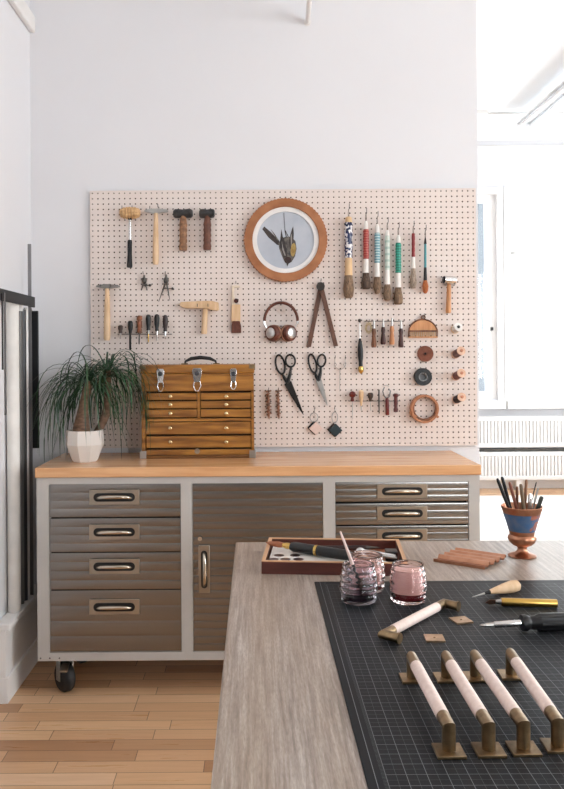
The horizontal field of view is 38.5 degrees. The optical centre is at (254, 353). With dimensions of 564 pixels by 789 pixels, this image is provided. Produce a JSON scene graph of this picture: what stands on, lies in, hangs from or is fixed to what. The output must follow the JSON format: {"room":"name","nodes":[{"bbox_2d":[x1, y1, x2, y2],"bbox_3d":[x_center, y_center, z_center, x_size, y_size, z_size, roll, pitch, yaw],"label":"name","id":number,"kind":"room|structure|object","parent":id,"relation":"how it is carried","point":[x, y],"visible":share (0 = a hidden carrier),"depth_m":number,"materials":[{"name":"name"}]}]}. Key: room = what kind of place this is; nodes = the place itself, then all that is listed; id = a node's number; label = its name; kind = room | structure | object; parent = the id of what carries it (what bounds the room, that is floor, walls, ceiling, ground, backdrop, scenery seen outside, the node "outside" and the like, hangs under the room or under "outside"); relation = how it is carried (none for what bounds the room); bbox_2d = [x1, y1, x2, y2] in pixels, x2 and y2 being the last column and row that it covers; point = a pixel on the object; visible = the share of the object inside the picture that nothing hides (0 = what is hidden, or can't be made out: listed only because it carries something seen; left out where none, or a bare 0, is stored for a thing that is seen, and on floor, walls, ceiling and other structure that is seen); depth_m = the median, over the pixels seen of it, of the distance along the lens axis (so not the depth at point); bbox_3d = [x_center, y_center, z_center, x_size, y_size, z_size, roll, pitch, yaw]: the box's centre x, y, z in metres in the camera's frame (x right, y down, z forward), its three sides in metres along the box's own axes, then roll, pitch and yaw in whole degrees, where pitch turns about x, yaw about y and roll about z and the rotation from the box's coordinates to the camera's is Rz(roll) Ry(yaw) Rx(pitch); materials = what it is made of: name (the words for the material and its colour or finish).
{"room":"craft workshop","nodes":[
{"label":"craft workshop","id":0,"kind":"room"},
{"bbox_2d":[0,0,33,618],"bbox_3d":[-1.125,-0.387,2.600,0.120,3.620,11.600,0,0,0],"label":"wall","id":1,"kind":"structure","parent":0,"point":[15,129],"depth_m":3.53,"materials":[{"name":"white paint"}]},
{"bbox_2d":[0,288,34,307],"bbox_3d":[-1.029,-0.233,3.373,0.069,0.047,0.545,0,0,0],"label":"wall rack","id":2,"kind":"object","parent":1,"relation":"attached to","point":[11,297],"visible":0.97,"depth_m":3.39,"materials":[{"name":"black metal"}]},
{"bbox_2d":[1,293,3,369],"bbox_3d":[-0.992,-0.088,3.165,0.003,0.300,0.014,0,0,0],"label":"ruler","id":3,"kind":"object","parent":2,"relation":"hanging from","point":[1,293],"visible":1,"depth_m":3.16,"materials":[{"name":"metal"}]},
{"bbox_2d":[3,293,5,414],"bbox_3d":[-0.991,-0.001,3.194,0.003,0.485,0.016,0,0,0],"label":"ruler","id":4,"kind":"object","parent":2,"relation":"hanging from","point":[4,294],"visible":1,"depth_m":3.19,"materials":[{"name":"metal"}]},
{"bbox_2d":[0,584,36,630],"bbox_3d":[-1.023,1.108,3.551,0.062,0.028,0.578,0,0,0],"label":"trim","id":5,"kind":"structure","parent":1,"relation":"attached to","point":[8,620],"depth_m":3.38,"materials":[{"name":"white paint"}]},
{"bbox_2d":[6,302,20,612],"bbox_3d":[-1.028,0.428,3.430,0.053,1.332,0.053,0,0,0],"label":"paper roll","id":6,"kind":"object","parent":5,"relation":"on","point":[12,310],"visible":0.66,"depth_m":3.41,"materials":[{"name":"paper"}]},
{"bbox_2d":[19,305,24,603],"bbox_3d":[-1.031,0.438,3.535,0.034,1.312,0.034,0,0,0],"label":"tube","id":7,"kind":"object","parent":5,"relation":"on","point":[20,306],"visible":0.4,"depth_m":3.52,"materials":[{"name":"white paint"}]},
{"bbox_2d":[22,309,27,600],"bbox_3d":[-1.031,0.448,3.585,0.032,1.292,0.032,0,0,0],"label":"tube","id":8,"kind":"object","parent":5,"relation":"on","point":[24,310],"visible":0.48,"depth_m":3.58,"materials":[{"name":"metal"}]},
{"bbox_2d":[24,308,29,597],"bbox_3d":[-1.027,0.443,3.628,0.020,1.302,0.020,0,0,0],"label":"rod","id":9,"kind":"object","parent":5,"relation":"on","point":[27,358],"visible":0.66,"depth_m":3.62,"materials":[{"name":"paint"}]},
{"bbox_2d":[28,244,33,594],"bbox_3d":[-1.019,0.297,3.660,0.016,1.593,0.003,0,0,0],"label":"ruler","id":10,"kind":"object","parent":5,"relation":"on","point":[29,245],"visible":1,"depth_m":3.66,"materials":[{"name":"metal"}]},
{"bbox_2d":[0,600,37,677],"bbox_3d":[-1.033,1.272,3.558,0.040,0.300,0.565,0,0,0],"label":"trim","id":11,"kind":"structure","parent":1,"relation":"attached to","point":[15,642],"depth_m":3.44,"materials":[{"name":"white paint"}]},
{"bbox_2d":[0,637,37,703],"bbox_3d":[-1.028,1.370,3.549,0.049,0.105,0.550,0,0,0],"label":"baseboard","id":12,"kind":"structure","parent":1,"relation":"attached to","point":[9,685],"depth_m":3.42,"materials":[{"name":"white paint"}]},
{"bbox_2d":[8,0,34,32],"bbox_3d":[-1.059,-1.568,0.370,0.028,0.080,6.940,0,0,0],"label":"trim","id":13,"kind":"structure","parent":1,"relation":"attached to","point":[21,8],"depth_m":3.67,"materials":[{"name":"white paint"}]},
{"bbox_2d":[32,311,38,447],"bbox_3d":[-1.026,0.087,3.697,0.068,0.690,0.016,0,0,0],"label":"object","id":14,"kind":"object","parent":1,"relation":"hanging from","point":[35,314],"visible":0.69,"depth_m":3.69,"materials":[{"name":"metal"}]},
{"bbox_2d":[30,0,479,583],"bbox_3d":[-0.001,-0.395,3.900,2.128,3.620,0.120,0,0,0],"label":"wall","id":15,"kind":"structure","parent":0,"point":[126,95],"depth_m":3.84,"materials":[{"name":"white paint"}]},
{"bbox_2d":[90,188,476,447],"bbox_3d":[0.136,-0.170,3.804,1.829,1.219,0.072,0,0,0],"label":"pegboard","id":16,"kind":"object","parent":15,"relation":"attached to","point":[447,216],"depth_m":3.82,"materials":[{"name":"paint"}]},
{"bbox_2d":[96,284,119,340],"bbox_3d":[-0.691,-0.196,3.790,0.108,0.264,0.031,0,0,0],"label":"hammer","id":17,"kind":"object","parent":16,"relation":"hanging from","point":[106,287],"visible":1,"depth_m":3.78,"materials":[{"name":"wood"}]},
{"bbox_2d":[119,207,140,267],"bbox_3d":[-0.587,-0.549,3.790,0.097,0.286,0.059,0,0,0],"label":"mallet","id":18,"kind":"object","parent":16,"relation":"hanging from","point":[130,213],"visible":1,"depth_m":3.78,"materials":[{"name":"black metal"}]},
{"bbox_2d":[128,321,132,349],"bbox_3d":[-0.586,-0.087,3.792,0.024,0.139,0.025,0,0,0],"label":"screwdriver","id":19,"kind":"object","parent":16,"relation":"hanging from","point":[130,323],"visible":1,"depth_m":3.79,"materials":[{"name":"black plastic"}]},
{"bbox_2d":[137,315,141,343],"bbox_3d":[-0.543,-0.113,3.792,0.027,0.136,0.028,0,0,0],"label":"screwdriver","id":20,"kind":"object","parent":16,"relation":"hanging from","point":[139,317],"visible":1,"depth_m":3.78,"materials":[{"name":"brown wood"}]},
{"bbox_2d":[146,314,150,342],"bbox_3d":[-0.501,-0.120,3.792,0.025,0.132,0.026,0,0,0],"label":"screwdriver","id":21,"kind":"object","parent":16,"relation":"hanging from","point":[148,317],"visible":1,"depth_m":3.78,"materials":[{"name":"black plastic"}]},
{"bbox_2d":[144,209,167,264],"bbox_3d":[-0.464,-0.551,3.790,0.110,0.261,0.029,0,0,0],"label":"hammer","id":22,"kind":"object","parent":16,"relation":"hanging from","point":[155,212],"visible":1,"depth_m":3.78,"materials":[{"name":"wood"}]},
{"bbox_2d":[154,314,159,340],"bbox_3d":[-0.461,-0.124,3.792,0.025,0.126,0.026,0,0,0],"label":"screwdriver","id":23,"kind":"object","parent":16,"relation":"hanging from","point":[156,317],"visible":1,"depth_m":3.78,"materials":[{"name":"black plastic"}]},
{"bbox_2d":[163,315,167,338],"bbox_3d":[-0.422,-0.127,3.792,0.025,0.113,0.026,0,0,0],"label":"screwdriver","id":24,"kind":"object","parent":16,"relation":"on","point":[165,317],"visible":1,"depth_m":3.78,"materials":[{"name":"silver metal"}]},
{"bbox_2d":[159,274,173,299],"bbox_3d":[-0.420,-0.310,3.807,0.074,0.130,0.025,0,0,0],"label":"divider","id":25,"kind":"object","parent":16,"relation":"hanging from","point":[166,280],"visible":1,"depth_m":3.81,"materials":[{"name":"metal"}]},
{"bbox_2d":[173,209,192,250],"bbox_3d":[-0.338,-0.585,3.790,0.091,0.196,0.044,0,0,0],"label":"mallet","id":26,"kind":"object","parent":16,"relation":"hanging from","point":[182,214],"visible":1,"depth_m":3.77,"materials":[{"name":"wood"}]},
{"bbox_2d":[179,301,218,333],"bbox_3d":[-0.262,-0.171,3.798,0.185,0.156,0.032,0,0,0],"label":"mallet","id":27,"kind":"object","parent":16,"relation":"hanging from","point":[205,305],"visible":1,"depth_m":3.78,"materials":[{"name":"brown wood"}]},
{"bbox_2d":[199,209,214,249],"bbox_3d":[-0.225,-0.586,3.790,0.072,0.194,0.044,0,0,0],"label":"mallet","id":28,"kind":"object","parent":16,"relation":"hanging from","point":[206,214],"visible":1,"depth_m":3.77,"materials":[{"name":"wood"}]},
{"bbox_2d":[231,285,240,332],"bbox_3d":[-0.089,-0.211,3.807,0.046,0.225,0.024,0,0,0],"label":"tool","id":29,"kind":"object","parent":16,"relation":"hanging from","point":[235,314],"visible":1,"depth_m":3.80,"materials":[{"name":"brown wood"}]},
{"bbox_2d":[265,390,271,418],"bbox_3d":[0.065,0.240,3.808,0.031,0.139,0.026,0,0,0],"label":"bit","id":30,"kind":"object","parent":16,"relation":"hanging from","point":[268,391],"visible":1,"depth_m":3.80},
{"bbox_2d":[275,390,280,418],"bbox_3d":[0.110,0.240,3.808,0.028,0.139,0.020,0,0,0],"label":"bit","id":31,"kind":"object","parent":16,"relation":"hanging from","point":[277,391],"visible":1,"depth_m":3.80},
{"bbox_2d":[263,301,298,341],"bbox_3d":[0.122,-0.153,3.791,0.172,0.192,0.076,0,0,0],"label":"headphones","id":32,"kind":"object","parent":16,"relation":"hanging from","point":[274,333],"visible":1,"depth_m":3.77,"materials":[{"name":"brown leather"}]},
{"bbox_2d":[265,325,279,340],"bbox_3d":[0.081,-0.098,3.783,0.078,0.078,0.027,0,0,39],"label":"ear cup","id":33,"kind":"object","parent":32,"relation":"on","point":[272,332],"depth_m":3.77,"materials":[{"name":"leather"}]},
{"bbox_2d":[282,325,296,340],"bbox_3d":[0.164,-0.098,3.783,0.078,0.078,0.027,0,0,-39],"label":"ear cup","id":34,"kind":"object","parent":32,"relation":"on","point":[289,333],"depth_m":3.77,"materials":[{"name":"leather"}]},
{"bbox_2d":[244,198,327,281],"bbox_3d":[0.144,-0.537,3.804,0.395,0.395,0.028,0,0,0],"label":"picture","id":35,"kind":"object","parent":16,"relation":"hanging from","point":[285,239],"visible":1,"depth_m":3.80,"materials":[{"name":"brown wood"}]},
{"bbox_2d":[257,212,313,268],"bbox_3d":[0.144,-0.537,3.811,0.271,0.271,0.014,0,0,0],"label":"print","id":36,"kind":"object","parent":35,"relation":"attached to","point":[285,240],"depth_m":3.80},
{"bbox_2d":[275,354,303,414],"bbox_3d":[0.162,0.145,3.808,0.137,0.293,0.023,0,0,0],"label":"scissors","id":37,"kind":"object","parent":16,"relation":"hanging from","point":[288,384],"visible":1,"depth_m":3.80,"materials":[{"name":"black metal"}]},
{"bbox_2d":[307,407,322,434],"bbox_3d":[0.283,0.318,3.811,0.071,0.131,0.015,0,0,0],"label":"tag","id":38,"kind":"object","parent":16,"relation":"hanging from","point":[315,428],"visible":1,"depth_m":3.80,"materials":[{"name":"pink plastic"}]},
{"bbox_2d":[307,353,327,404],"bbox_3d":[0.296,0.121,3.808,0.095,0.249,0.023,0,0,0],"label":"scissors","id":39,"kind":"object","parent":16,"relation":"hanging from","point":[318,377],"visible":1,"depth_m":3.80,"materials":[{"name":"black metal"}]},
{"bbox_2d":[307,282,337,346],"bbox_3d":[0.317,-0.187,3.806,0.148,0.307,0.028,0,0,0],"label":"divider","id":40,"kind":"object","parent":16,"relation":"hanging from","point":[320,286],"visible":1,"depth_m":3.80,"materials":[{"name":"brown wood"}]},
{"bbox_2d":[327,409,341,436],"bbox_3d":[0.377,0.323,3.811,0.071,0.140,0.015,0,0,0],"label":"tag","id":41,"kind":"object","parent":16,"relation":"hanging from","point":[334,429],"visible":1,"depth_m":3.80,"materials":[{"name":"leather"}]},
{"bbox_2d":[343,209,353,297],"bbox_3d":[0.439,-0.473,3.793,0.053,0.419,0.053,0,0,0],"label":"brush","id":42,"kind":"object","parent":16,"relation":"hanging from","point":[348,287],"visible":1,"depth_m":3.78,"materials":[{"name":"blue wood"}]},
{"bbox_2d":[349,391,355,418],"bbox_3d":[0.459,0.241,3.792,0.033,0.132,0.034,0,0,0],"label":"awl","id":43,"kind":"object","parent":16,"relation":"hanging from","point":[352,394],"visible":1,"depth_m":3.79,"materials":[{"name":"red wood"}]},
{"bbox_2d":[358,319,363,373],"bbox_3d":[0.498,-0.036,3.800,0.028,0.260,0.028,0,0,0],"label":"burnisher","id":44,"kind":"object","parent":16,"relation":"hanging from","point":[360,347],"visible":1,"depth_m":3.79,"materials":[{"name":"black plastic"}]},
{"bbox_2d":[359,390,363,410],"bbox_3d":[0.500,0.218,3.792,0.023,0.098,0.024,0,0,0],"label":"awl","id":45,"kind":"object","parent":16,"relation":"hanging from","point":[361,392],"visible":1,"depth_m":3.79,"materials":[{"name":"brown wood"}]},
{"bbox_2d":[361,215,370,288],"bbox_3d":[0.522,-0.484,3.796,0.046,0.356,0.046,0,0,0],"label":"brush","id":46,"kind":"object","parent":16,"relation":"hanging from","point":[365,283],"visible":1,"depth_m":3.79,"materials":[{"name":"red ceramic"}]},
{"bbox_2d":[371,320,375,347],"bbox_3d":[0.559,-0.094,3.792,0.024,0.127,0.025,0,0,0],"label":"leather punch","id":47,"kind":"object","parent":16,"relation":"hanging from","point":[373,342],"visible":1,"depth_m":3.79,"materials":[{"name":"brown wood"}]},
{"bbox_2d":[373,216,381,293],"bbox_3d":[0.575,-0.465,3.796,0.041,0.365,0.041,0,0,0],"label":"brush","id":48,"kind":"object","parent":16,"relation":"hanging from","point":[377,286],"visible":1,"depth_m":3.79,"materials":[{"name":"white ceramic"}]},
{"bbox_2d":[380,319,385,344],"bbox_3d":[0.602,-0.105,3.792,0.024,0.120,0.025,0,0,0],"label":"leather punch","id":49,"kind":"object","parent":16,"relation":"hanging from","point":[383,340],"visible":1,"depth_m":3.79,"materials":[{"name":"brown wood"}]},
{"bbox_2d":[382,385,390,414],"bbox_3d":[0.619,0.215,3.792,0.042,0.143,0.019,0,0,0],"label":"tool","id":50,"kind":"object","parent":16,"relation":"hanging from","point":[385,397],"visible":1,"depth_m":3.79,"materials":[{"name":"wood"}]},
{"bbox_2d":[383,222,391,300],"bbox_3d":[0.623,-0.436,3.796,0.040,0.368,0.040,0,0,0],"label":"brush","id":51,"kind":"object","parent":16,"relation":"hanging from","point":[387,293],"visible":1,"depth_m":3.79,"materials":[{"name":"white ceramic"}]},
{"bbox_2d":[389,318,394,344],"bbox_3d":[0.644,-0.107,3.792,0.024,0.125,0.025,0,0,0],"label":"leather punch","id":52,"kind":"object","parent":16,"relation":"hanging from","point":[391,340],"visible":1,"depth_m":3.78,"materials":[{"name":"orange wood"}]},
{"bbox_2d":[393,393,398,412],"bbox_3d":[0.663,0.232,3.792,0.028,0.094,0.028,0,0,0],"label":"tool","id":53,"kind":"object","parent":16,"relation":"hanging from","point":[395,395],"visible":1,"depth_m":3.78,"materials":[{"name":"red wood"}]},
{"bbox_2d":[394,227,402,304],"bbox_3d":[0.674,-0.414,3.796,0.044,0.363,0.044,0,0,0],"label":"brush","id":54,"kind":"object","parent":16,"relation":"hanging from","point":[398,297],"visible":1,"depth_m":3.78,"materials":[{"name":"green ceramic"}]},
{"bbox_2d":[398,320,403,347],"bbox_3d":[0.686,-0.094,3.792,0.024,0.127,0.025,0,0,0],"label":"leather punch","id":55,"kind":"object","parent":16,"relation":"hanging from","point":[400,343],"visible":1,"depth_m":3.79,"materials":[{"name":"brown wood"}]},
{"bbox_2d":[410,226,416,288],"bbox_3d":[0.746,-0.456,3.800,0.032,0.295,0.032,0,0,0],"label":"brush","id":56,"kind":"object","parent":16,"relation":"hanging from","point":[413,280],"visible":1,"depth_m":3.79,"materials":[{"name":"red paint"}]},
{"bbox_2d":[408,315,437,337],"bbox_3d":[0.793,-0.130,3.809,0.142,0.108,0.015,0,0,0],"label":"comb","id":57,"kind":"object","parent":16,"relation":"hanging from","point":[422,325],"visible":1,"depth_m":3.81,"materials":[{"name":"beige wood"}]},
{"bbox_2d":[414,368,431,385],"bbox_3d":[0.792,0.108,3.805,0.082,0.082,0.026,0,0,0],"label":"tape roll","id":58,"kind":"object","parent":16,"relation":"hanging from","point":[419,378],"visible":1,"depth_m":3.79,"materials":[{"name":"black plastic"}]},
{"bbox_2d":[417,346,432,361],"bbox_3d":[0.805,-0.001,3.809,0.076,0.076,0.020,0,0,12],"label":"disc","id":59,"kind":"object","parent":16,"relation":"hanging from","point":[424,353],"visible":1,"depth_m":3.80,"materials":[{"name":"brown leather"}]},
{"bbox_2d":[422,230,428,293],"bbox_3d":[0.802,-0.435,3.800,0.030,0.300,0.030,0,0,0],"label":"brush","id":60,"kind":"object","parent":16,"relation":"hanging from","point":[425,286],"visible":1,"depth_m":3.79,"materials":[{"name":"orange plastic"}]},
{"bbox_2d":[442,276,456,312],"bbox_3d":[0.917,-0.281,3.798,0.062,0.176,0.039,0,0,0],"label":"hammer","id":61,"kind":"object","parent":16,"relation":"hanging from","point":[450,280],"visible":1,"depth_m":3.79,"materials":[{"name":"wood"}]},
{"bbox_2d":[451,323,462,333],"bbox_3d":[0.950,-0.122,3.797,0.041,0.051,0.050,0,0,-12],"label":"thread spool","id":62,"kind":"object","parent":16,"relation":"hanging from","point":[457,327],"visible":1,"depth_m":3.78,"materials":[{"name":"fabric"}]},
{"bbox_2d":[451,346,465,358],"bbox_3d":[0.955,-0.007,3.785,0.041,0.057,0.075,0,0,-12],"label":"thread spool","id":63,"kind":"object","parent":16,"relation":"hanging from","point":[459,351],"visible":1,"depth_m":3.76,"materials":[{"name":"brown wood"}]},
{"bbox_2d":[451,369,465,380],"bbox_3d":[0.956,0.098,3.785,0.041,0.057,0.075,0,0,-12],"label":"thread spool","id":64,"kind":"object","parent":16,"relation":"hanging from","point":[460,373],"visible":1,"depth_m":3.76,"materials":[{"name":"brown wood"}]},
{"bbox_2d":[452,393,465,403],"bbox_3d":[0.958,0.209,3.785,0.041,0.057,0.075,0,0,-12],"label":"thread spool","id":65,"kind":"object","parent":16,"relation":"hanging from","point":[460,397],"visible":1,"depth_m":3.76,"materials":[{"name":"brown wood"}]},
{"bbox_2d":[304,0,311,25],"bbox_3d":[0.225,-1.884,3.119,0.034,0.644,1.443,0,0,2],"label":"pipe","id":66,"kind":"object","parent":15,"relation":"attached to","point":[307,21],"visible":1,"depth_m":3.72,"materials":[{"name":"metal"}]},
{"bbox_2d":[0,488,563,788],"bbox_3d":[1.629,1.452,2.625,5.662,0.103,11.950,0,0,0],"label":"floor","id":67,"kind":"structure","parent":0,"point":[143,724],"depth_m":3.12,"materials":[{"name":"brown wood"}]},
{"bbox_2d":[36,475,479,691],"bbox_3d":[0.016,0.960,3.542,1.831,0.910,0.505,0,0,0],"label":"base cabinet","id":68,"kind":"object","parent":67,"relation":"on","point":[129,568],"visible":0.66,"depth_m":3.33,"materials":[{"name":"metal"}]},
{"bbox_2d":[35,450,480,477],"bbox_3d":[0.012,0.483,3.571,1.839,0.041,0.505,0,0,0],"label":"countertop","id":69,"kind":"structure","parent":68,"relation":"on","point":[428,462],"depth_m":3.34,"materials":[{"name":"brown wood"}]},
{"bbox_2d":[20,345,166,462],"bbox_3d":[-0.719,0.213,3.564,0.593,0.510,0.575,0,0,-40],"label":"potted palm","id":70,"kind":"object","parent":69,"relation":"on","point":[84,443],"visible":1,"depth_m":3.52,"materials":[{"name":"plant"}]},
{"bbox_2d":[66,428,103,462],"bbox_3d":[-0.747,0.400,3.527,0.164,0.136,0.166,0,0,0],"label":"pot","id":71,"kind":"object","parent":70,"relation":"attached to","point":[82,447],"depth_m":3.47,"materials":[{"name":"white ceramic"}]},
{"bbox_2d":[140,356,255,458],"bbox_3d":[-0.256,0.236,3.690,0.516,0.458,0.210,0,0,0],"label":"tool chest","id":72,"kind":"object","parent":69,"relation":"on","point":[207,411],"visible":0.99,"depth_m":3.60,"materials":[{"name":"brown wood"}]},
{"bbox_2d":[211,540,563,788],"bbox_3d":[0.753,0.962,1.325,1.607,0.895,1.811,0,0,0],"label":"work table","id":73,"kind":"object","parent":67,"relation":"on","point":[284,722],"visible":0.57,"depth_m":1.30,"materials":[{"name":"brown wood"}]},
{"bbox_2d":[261,537,406,575],"bbox_3d":[0.197,0.503,2.011,0.342,0.031,0.245,0,0,5],"label":"wooden tray","id":74,"kind":"object","parent":73,"relation":"on","point":[296,567],"visible":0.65,"depth_m":1.90,"materials":[{"name":"brown wood"}]},
{"bbox_2d":[268,546,385,561],"bbox_3d":[0.188,0.504,1.998,0.301,0.018,0.189,0,0,5],"label":"palette","id":75,"kind":"object","parent":74,"relation":"in","point":[276,553],"visible":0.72,"depth_m":1.98,"materials":[{"name":"white ceramic"}]},
{"bbox_2d":[266,541,350,559],"bbox_3d":[0.128,0.482,1.995,0.247,0.027,0.027,0,0,36],"label":"pen","id":76,"kind":"object","parent":75,"relation":"on","point":[316,550],"visible":0.92,"depth_m":1.97,"materials":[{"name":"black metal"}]},
{"bbox_2d":[326,545,379,549],"bbox_3d":[0.239,0.505,2.099,0.171,0.013,0.014,0,0,0],"label":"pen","id":77,"kind":"object","parent":74,"relation":"in","point":[350,547],"visible":0.49,"depth_m":2.09,"materials":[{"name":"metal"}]},
{"bbox_2d":[356,547,396,558],"bbox_3d":[0.301,0.494,1.991,0.115,0.020,0.024,0,0,36],"label":"knife","id":78,"kind":"object","parent":74,"relation":"on","point":[384,554],"visible":0.5,"depth_m":1.97,"materials":[{"name":"silver metal"}]},
{"bbox_2d":[384,548,397,560],"bbox_3d":[0.339,0.500,2.007,0.030,0.024,0.038,0,0,5],"label":"block","id":79,"kind":"object","parent":74,"relation":"in","point":[387,550],"visible":0.64,"depth_m":1.99,"materials":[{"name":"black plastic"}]},
{"bbox_2d":[314,580,563,788],"bbox_3d":[0.440,0.494,1.369,0.610,0.046,0.914,0,0,0],"label":"cutting mat","id":80,"kind":"object","parent":73,"relation":"on","point":[394,724],"depth_m":1.22,"materials":[{"name":"rubber"}]},
{"bbox_2d":[340,560,377,605],"bbox_3d":[0.216,0.476,1.681,0.079,0.079,0.079,0,0,0],"label":"tumbler","id":81,"kind":"object","parent":80,"relation":"on","point":[358,584],"visible":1,"depth_m":1.65,"materials":[{"name":"clear glass"}]},
{"bbox_2d":[340,531,354,566],"bbox_3d":[0.202,0.436,1.680,0.052,0.135,0.008,0,0,-11],"label":"brush","id":82,"kind":"object","parent":81,"relation":"in","point":[341,534],"visible":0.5,"depth_m":1.68,"materials":[{"name":"pink paint"}]},
{"bbox_2d":[348,550,385,593],"bbox_3d":[0.242,0.475,1.758,0.085,0.079,0.085,0,0,0],"label":"tumbler","id":83,"kind":"object","parent":80,"relation":"on","point":[375,557],"visible":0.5,"depth_m":1.74,"materials":[{"name":"clear glass"}]},
{"bbox_2d":[389,560,426,605],"bbox_3d":[0.319,0.475,1.678,0.077,0.079,0.077,0,0,14],"label":"tumbler","id":84,"kind":"object","parent":80,"relation":"on","point":[408,583],"visible":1,"depth_m":1.65,"materials":[{"name":"pink glass"}]},
{"bbox_2d":[423,634,445,641],"bbox_3d":[0.324,0.513,1.454,0.034,0.003,0.034,0,0,3],"label":"brass plate","id":85,"kind":"object","parent":80,"relation":"on","point":[428,637],"visible":1,"depth_m":1.45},
{"bbox_2d":[449,616,472,624],"bbox_3d":[0.396,0.512,1.551,0.034,0.003,0.034,0,0,-14],"label":"brass plate","id":86,"kind":"object","parent":80,"relation":"on","point":[458,620],"visible":1,"depth_m":1.54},
{"bbox_2d":[473,580,520,596],"bbox_3d":[0.513,0.501,1.724,0.125,0.026,0.026,0,0,-16],"label":"awl","id":87,"kind":"object","parent":80,"relation":"on","point":[512,586],"visible":1,"depth_m":1.72,"materials":[{"name":"brown wood"}]},
{"bbox_2d":[485,598,557,607],"bbox_3d":[0.540,0.504,1.637,0.142,0.016,0.016,0,0,7],"label":"knife","id":88,"kind":"object","parent":80,"relation":"on","point":[517,602],"visible":1,"depth_m":1.63,"materials":[{"name":"gold metal"}]},
{"bbox_2d":[480,612,563,631],"bbox_3d":[0.515,0.496,1.490,0.202,0.033,0.033,0,0,-4],"label":"screwdriver","id":89,"kind":"object","parent":80,"relation":"on","point":[542,622],"visible":1,"depth_m":1.48,"materials":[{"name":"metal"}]},
{"bbox_2d":[433,547,505,569],"bbox_3d":[0.537,0.509,2.012,0.141,0.014,0.121,0,0,36],"label":"wooden sticks","id":90,"kind":"object","parent":73,"relation":"on","point":[471,558],"visible":1,"depth_m":2.00,"materials":[{"name":"brown wood"}]},
{"bbox_2d":[501,484,542,559],"bbox_3d":[0.680,0.422,2.053,0.104,0.187,0.104,0,0,0],"label":"copper cup","id":91,"kind":"object","parent":73,"relation":"on","point":[522,524],"depth_m":2.02,"materials":[{"name":"blue metal"}]},
{"bbox_2d":[496,478,509,507],"bbox_3d":[0.641,0.383,2.046,0.058,0.138,0.009,0,0,-6],"label":"pen","id":92,"kind":"object","parent":91,"relation":"in","point":[497,479],"visible":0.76,"depth_m":2.04,"materials":[{"name":"black plastic"}]},
{"bbox_2d":[501,476,511,507],"bbox_3d":[0.649,0.382,2.059,0.042,0.140,0.009,0,0,-6],"label":"pen","id":93,"kind":"object","parent":91,"relation":"in","point":[502,477],"visible":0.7,"depth_m":2.05,"materials":[{"name":"black plastic"}]},
{"bbox_2d":[508,482,517,508],"bbox_3d":[0.663,0.388,2.047,0.037,0.127,0.008,0,0,7],"label":"pencil","id":94,"kind":"object","parent":91,"relation":"in","point":[509,483],"visible":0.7,"depth_m":2.04,"materials":[{"name":"brown wood"}]},
{"bbox_2d":[524,479,527,507],"bbox_3d":[0.689,0.386,2.057,0.015,0.131,0.008,0,0,0],"label":"pencil","id":95,"kind":"object","parent":91,"relation":"in","point":[526,480],"visible":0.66,"depth_m":2.05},
{"bbox_2d":[527,494,532,508],"bbox_3d":[0.696,0.403,2.042,0.014,0.097,0.011,0,0,15],"label":"tweezers","id":96,"kind":"object","parent":91,"relation":"in","point":[530,496],"visible":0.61,"depth_m":2.04,"materials":[{"name":"metal"}]},
{"bbox_2d":[535,496,543,508],"bbox_3d":[0.714,0.406,2.048,0.038,0.091,0.011,0,0,4],"label":"marker","id":97,"kind":"object","parent":91,"relation":"in","point":[539,503],"visible":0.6,"depth_m":2.04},
{"bbox_2d":[479,416,563,489],"bbox_3d":[2.707,1.019,8.300,2.800,0.755,0.111,0,0,0],"label":"radiator","id":98,"kind":"object","parent":67,"relation":"on","point":[494,431],"depth_m":8.25,"materials":[{"name":"metal"}]},
{"bbox_2d":[479,448,563,450],"bbox_3d":[2.707,0.979,8.264,2.700,0.021,0.022,0,0,0],"label":"pipe","id":99,"kind":"object","parent":98,"relation":"attached to","point":[503,449],"visible":0.48,"depth_m":8.26,"materials":[{"name":"metal"}]},
{"bbox_2d":[476,0,563,140],"bbox_3d":[1.603,-2.266,2.625,5.662,0.100,11.950,0,0,0],"label":"ceiling","id":100,"kind":"structure","parent":0,"point":[520,43],"depth_m":6.14,"materials":[{"name":"white paint"}]},
{"bbox_2d":[487,112,563,114],"bbox_3d":[2.685,-2.213,7.420,3.200,0.021,0.022,0,0,0],"label":"conduit pipe","id":101,"kind":"object","parent":100,"relation":"attached to","point":[549,113],"visible":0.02,"depth_m":7.41,"materials":[{"name":"metal"}]},
{"bbox_2d":[515,80,563,128],"bbox_3d":[2.455,-2.139,5.825,0.190,0.167,3.050,0,0,0],"label":"ceiling lamp","id":102,"kind":"object","parent":100,"relation":"hanging from","point":[555,96],"visible":1,"depth_m":6.83,"materials":[{"name":"metal"}]},
{"bbox_2d":[477,140,563,450],"bbox_3d":[1.616,-0.406,8.480,5.362,3.620,0.160,0,0,0],"label":"wall","id":103,"kind":"structure","parent":0,"point":[496,166],"depth_m":8.40,"materials":[{"name":"white paint"}]},
{"bbox_2d":[478,187,505,408],"bbox_3d":[2.009,-0.579,8.395,1.165,2.300,0.190,0,0,0],"label":"window","id":104,"kind":"structure","parent":103,"relation":"in","point":[495,332],"depth_m":8.42,"materials":[{"name":"white paint"}]},
{"bbox_2d":[480,480,563,488],"bbox_3d":[1.628,1.344,8.390,5.362,0.120,0.020,0,0,0],"label":"baseboard","id":105,"kind":"structure","parent":103,"relation":"attached to","point":[483,483],"depth_m":8.38,"materials":[{"name":"white paint"}]},
{"bbox_2d":[503,187,563,408],"bbox_3d":[3.286,-0.588,8.395,1.400,2.300,0.190,0,0,0],"label":"window","id":106,"kind":"structure","parent":103,"relation":"in","point":[554,195],"depth_m":8.42,"materials":[{"name":"white paint"}]},
{"label":"outside","id":107,"kind":"structure","parent":0,"visible":0},
{"bbox_2d":[478,203,484,390],"bbox_3d":[0.845,0.659,16.975,6.880,13.500,4.050,0,0,0],"label":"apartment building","id":108,"kind":"structure","parent":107,"point":[481,287],"depth_m":15.00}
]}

